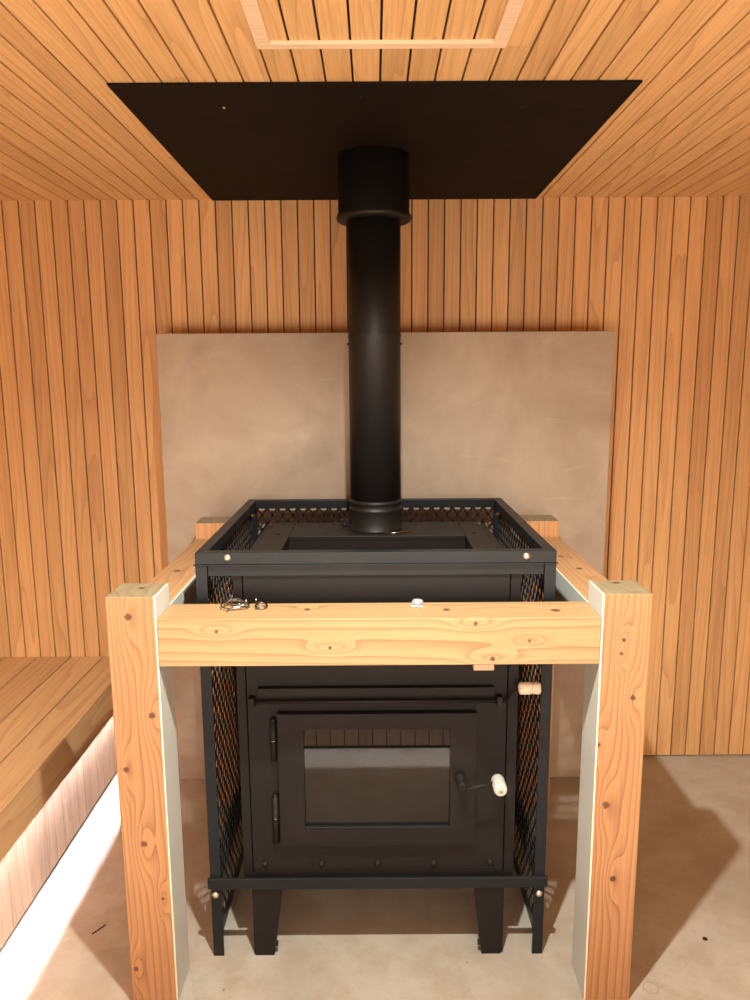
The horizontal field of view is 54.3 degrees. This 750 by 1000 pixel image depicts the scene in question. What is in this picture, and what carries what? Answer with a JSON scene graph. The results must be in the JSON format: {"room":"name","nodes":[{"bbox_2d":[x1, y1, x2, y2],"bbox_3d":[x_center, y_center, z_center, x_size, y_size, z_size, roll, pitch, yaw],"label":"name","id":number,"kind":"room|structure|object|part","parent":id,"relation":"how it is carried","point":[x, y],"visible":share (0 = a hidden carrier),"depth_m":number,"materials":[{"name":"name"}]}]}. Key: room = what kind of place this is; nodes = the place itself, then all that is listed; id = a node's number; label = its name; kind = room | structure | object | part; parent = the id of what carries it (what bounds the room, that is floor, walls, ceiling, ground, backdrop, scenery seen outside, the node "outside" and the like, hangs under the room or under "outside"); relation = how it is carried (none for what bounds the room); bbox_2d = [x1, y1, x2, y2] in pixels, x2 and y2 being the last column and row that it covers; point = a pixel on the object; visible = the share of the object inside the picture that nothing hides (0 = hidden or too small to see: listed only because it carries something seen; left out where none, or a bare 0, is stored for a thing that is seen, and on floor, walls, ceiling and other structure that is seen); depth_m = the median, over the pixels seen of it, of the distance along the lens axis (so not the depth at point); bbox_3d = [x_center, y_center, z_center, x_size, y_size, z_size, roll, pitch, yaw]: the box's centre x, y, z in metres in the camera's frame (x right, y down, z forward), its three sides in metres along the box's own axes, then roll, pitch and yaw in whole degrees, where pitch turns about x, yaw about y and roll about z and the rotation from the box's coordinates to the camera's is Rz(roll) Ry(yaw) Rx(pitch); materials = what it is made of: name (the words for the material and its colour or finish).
{"room":"sauna","nodes":[
{"label":"sauna","id":0,"kind":"room"},
{"bbox_2d":[0,196,749,757],"bbox_3d":[-0.083,-0.048,3.010,3.780,2.372,0.050,0,10,0],"label":"wall","id":1,"kind":"structure","parent":0,"point":[88,287],"depth_m":2.89,"materials":[{"name":"brown wood"}]},
{"bbox_2d":[0,0,749,200],"bbox_3d":[-0.086,-0.882,1.013,3.780,0.060,3.633,0,10,0],"label":"ceiling","id":2,"kind":"structure","parent":0,"point":[684,131],"depth_m":1.61,"materials":[{"name":"brown wood"}]},
{"bbox_2d":[107,80,642,200],"bbox_3d":[-0.002,-1.055,2.238,1.236,0.008,1.123,0,10,0],"label":"ceiling plate","id":3,"kind":"object","parent":2,"relation":"attached to","point":[238,141],"visible":0.98,"depth_m":1.99,"materials":[{"name":"black paint"}]},
{"bbox_2d":[240,0,524,48],"bbox_3d":[0.015,-0.858,1.053,0.514,0.008,0.923,0,10,0],"label":"trim","id":4,"kind":"structure","parent":2,"relation":"attached to","point":[251,8],"depth_m":1.48,"materials":[{"name":"brown wood"}]},
{"bbox_2d":[0,754,749,999],"bbox_3d":[-0.072,1.453,1.428,3.780,0.060,3.671,0,10,0],"label":"floor","id":5,"kind":"structure","parent":0,"point":[692,884],"depth_m":2.21,"materials":[{"name":"concrete"}]},
{"bbox_2d":[0,656,116,948],"bbox_3d":[-1.466,1.083,2.058,0.894,0.475,2.197,0,10,0],"label":"bench","id":6,"kind":"object","parent":5,"relation":"on","point":[58,748],"visible":0.82,"depth_m":2.50,"materials":[{"name":"brown wood"}]},
{"bbox_3d":[-1.468,0.864,2.021,0.894,0.030,2.197,0,10,0],"label":"seat","id":7,"kind":"part","parent":6,"relation":"part of","materials":[{"name":"brown wood"}]},
{"bbox_2d":[193,498,557,955],"bbox_3d":[0.005,0.651,2.417,0.956,1.189,0.862,0,10,0],"label":"guard","id":8,"kind":"object","parent":5,"relation":"on","point":[212,559],"visible":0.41,"depth_m":2.05,"materials":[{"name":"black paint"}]},
{"bbox_3d":[-0.452,0.738,2.018,0.030,1.158,0.030,0,10,0],"label":"corner post","id":9,"kind":"part","parent":8,"relation":"part of","materials":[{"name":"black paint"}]},
{"bbox_3d":[-0.456,0.083,2.321,0.030,0.031,0.785,0,10,0],"label":"rail","id":10,"kind":"part","parent":8,"relation":"part of","materials":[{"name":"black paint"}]},
{"bbox_3d":[-0.456,0.645,2.416,0.003,1.102,0.791,0,10,0],"label":"panel","id":11,"kind":"part","parent":8,"relation":"part of","materials":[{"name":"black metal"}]},
{"bbox_3d":[-0.459,1.018,2.479,0.004,0.120,0.783,0,10,0],"label":"plate","id":12,"kind":"part","parent":8,"relation":"part of","materials":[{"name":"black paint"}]},
{"bbox_3d":[-0.458,1.217,2.513,0.004,0.048,0.836,0,10,0],"label":"foot rail","id":13,"kind":"part","parent":8,"relation":"part of","materials":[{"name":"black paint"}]},
{"bbox_3d":[-0.453,0.602,2.822,0.030,1.158,0.030,0,10,0],"label":"corner post","id":14,"kind":"part","parent":8,"relation":"part of","materials":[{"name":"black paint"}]},
{"bbox_3d":[0.000,0.012,2.723,0.944,0.031,0.030,0,10,0],"label":"rail","id":15,"kind":"part","parent":8,"relation":"part of","materials":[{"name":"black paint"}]},
{"bbox_3d":[0.003,0.470,2.804,0.890,0.902,0.003,0,10,0],"label":"panel","id":16,"kind":"part","parent":8,"relation":"part of","materials":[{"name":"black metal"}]},
{"bbox_3d":[0.002,0.165,1.920,0.952,0.064,0.034,0,10,0],"label":"rail","id":17,"kind":"part","parent":8,"relation":"part of","materials":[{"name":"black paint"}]},
{"bbox_3d":[0.461,0.596,2.823,0.030,1.158,0.030,0,10,0],"label":"corner post","id":18,"kind":"part","parent":8,"relation":"part of","materials":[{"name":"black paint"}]},
{"bbox_3d":[0.465,0.639,2.417,0.003,1.102,0.791,0,10,0],"label":"panel","id":19,"kind":"part","parent":8,"relation":"part of","materials":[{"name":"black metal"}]},
{"bbox_3d":[0.473,1.211,2.514,0.004,0.048,0.836,0,10,0],"label":"foot rail","id":20,"kind":"part","parent":8,"relation":"part of","materials":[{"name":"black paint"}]},
{"bbox_3d":[0.458,0.078,2.322,0.030,0.031,0.785,0,10,0],"label":"rail","id":21,"kind":"part","parent":8,"relation":"part of","materials":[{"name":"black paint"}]},
{"bbox_3d":[0.472,1.013,2.480,0.004,0.120,0.783,0,10,0],"label":"plate","id":22,"kind":"part","parent":8,"relation":"part of","materials":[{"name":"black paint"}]},
{"bbox_3d":[0.463,0.732,2.019,0.030,1.158,0.030,0,10,0],"label":"corner post","id":23,"kind":"part","parent":8,"relation":"part of","materials":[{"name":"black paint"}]},
{"bbox_2d":[105,515,652,999],"bbox_3d":[0.012,0.697,2.350,1.318,1.121,1.016,0,10,0],"label":"barrier","id":24,"kind":"object","parent":5,"relation":"on","point":[599,623],"depth_m":1.83,"materials":[{"name":"beige wood"}]},
{"bbox_3d":[-0.589,0.776,1.908,0.115,1.121,0.120,0,10,0],"label":"post","id":25,"kind":"part","parent":24,"relation":"part of","materials":[{"name":"beige wood"}]},
{"bbox_3d":[-0.592,0.265,2.276,0.114,0.119,0.775,0,10,0],"label":"rail","id":26,"kind":"part","parent":24,"relation":"part of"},
{"bbox_3d":[-0.588,0.626,2.791,0.120,1.121,0.120,0,10,0],"label":"post","id":27,"kind":"part","parent":24,"relation":"part of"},
{"bbox_2d":[220,595,250,611],"bbox_3d":[-0.354,0.260,1.852,0.073,0.028,0.055,-5,11,-24],"label":"ring","id":28,"kind":"object","parent":24,"relation":"on","point":[231,600],"visible":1,"depth_m":1.86,"materials":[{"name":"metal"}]},
{"bbox_2d":[255,597,267,609],"bbox_3d":[-0.288,0.261,1.850,0.033,0.024,0.035,0,10,0],"label":"ring","id":29,"kind":"object","parent":24,"relation":"on","point":[257,603],"visible":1,"depth_m":1.85,"materials":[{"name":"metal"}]},
{"bbox_3d":[0.010,0.335,1.840,1.077,0.119,0.128,0,10,0],"label":"rail","id":30,"kind":"part","parent":24,"relation":"part of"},
{"bbox_3d":[0.107,0.262,1.864,0.034,0.016,0.036,0,10,0],"label":"plastic cap","id":31,"kind":"part","parent":24,"relation":"part of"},
{"bbox_3d":[0.610,0.619,2.793,0.120,1.121,0.120,0,10,0],"label":"post","id":32,"kind":"part","parent":24,"relation":"part of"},
{"bbox_3d":[0.610,0.258,2.277,0.114,0.119,0.775,0,10,0],"label":"rail","id":33,"kind":"part","parent":24,"relation":"part of","materials":[{"name":"beige wood"}]},
{"bbox_3d":[0.614,0.768,1.909,0.115,1.121,0.120,0,10,0],"label":"post","id":34,"kind":"part","parent":24,"relation":"part of","materials":[{"name":"beige wood"}]},
{"bbox_2d":[156,331,614,779],"bbox_3d":[0.044,0.250,2.952,1.713,1.802,0.163,0,10,0],"label":"panel","id":35,"kind":"object","parent":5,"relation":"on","point":[522,419],"visible":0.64,"depth_m":2.78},
{"bbox_2d":[232,519,540,954],"bbox_3d":[0.034,0.685,2.290,0.818,1.164,0.754,0,10,0],"label":"wood stove","id":36,"kind":"object","parent":5,"relation":"on","point":[346,770],"visible":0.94,"depth_m":2.02,"materials":[{"name":"black metal"}]},
{"bbox_3d":[-0.305,1.198,2.120,0.086,0.213,0.074,0,10,0],"label":"leg","id":37,"kind":"part","parent":36,"relation":"part of","materials":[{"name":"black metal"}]},
{"bbox_2d":[336,146,410,532],"bbox_3d":[-0.001,-0.480,2.338,0.233,1.162,0.233,0,10,0],"label":"flue pipe","id":38,"kind":"object","parent":36,"relation":"on","point":[373,181],"visible":1,"depth_m":2.26,"materials":[{"name":"black metal"}]},
{"bbox_3d":[0.004,0.149,2.241,0.704,0.045,0.600,0,10,0],"label":"plate","id":39,"kind":"part","parent":36,"relation":"part of","materials":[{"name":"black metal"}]},
{"bbox_3d":[0.006,0.626,2.006,0.706,0.873,0.010,0,10,0],"label":"plate","id":40,"kind":"part","parent":36,"relation":"part of","materials":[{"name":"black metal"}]},
{"bbox_3d":[0.006,0.765,2.018,0.404,0.299,0.004,0,10,0],"label":"glass pane","id":41,"kind":"part","parent":36,"relation":"part of","materials":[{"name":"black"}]},
{"bbox_3d":[0.006,0.782,2.016,0.540,0.418,0.022,0,10,0],"label":"door","id":42,"kind":"part","parent":36,"relation":"part of","materials":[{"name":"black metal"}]},
{"bbox_3d":[0.023,0.526,1.965,0.733,0.049,0.021,0,10,0],"label":"slide rod","id":43,"kind":"part","parent":36,"relation":"part of","materials":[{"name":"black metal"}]},
{"bbox_3d":[0.270,0.762,1.972,0.103,0.032,0.059,0,10,0],"label":"door handle","id":44,"kind":"part","parent":36,"relation":"part of","materials":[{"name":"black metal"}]},
{"bbox_3d":[0.323,1.194,2.121,0.086,0.213,0.074,0,10,0],"label":"leg","id":45,"kind":"part","parent":36,"relation":"part of","materials":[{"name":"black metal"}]},
{"bbox_3d":[0.413,0.503,1.955,0.059,0.033,0.033,0,10,0],"label":"slide knob","id":46,"kind":"part","parent":36,"relation":"part of","materials":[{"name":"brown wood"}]}
]}

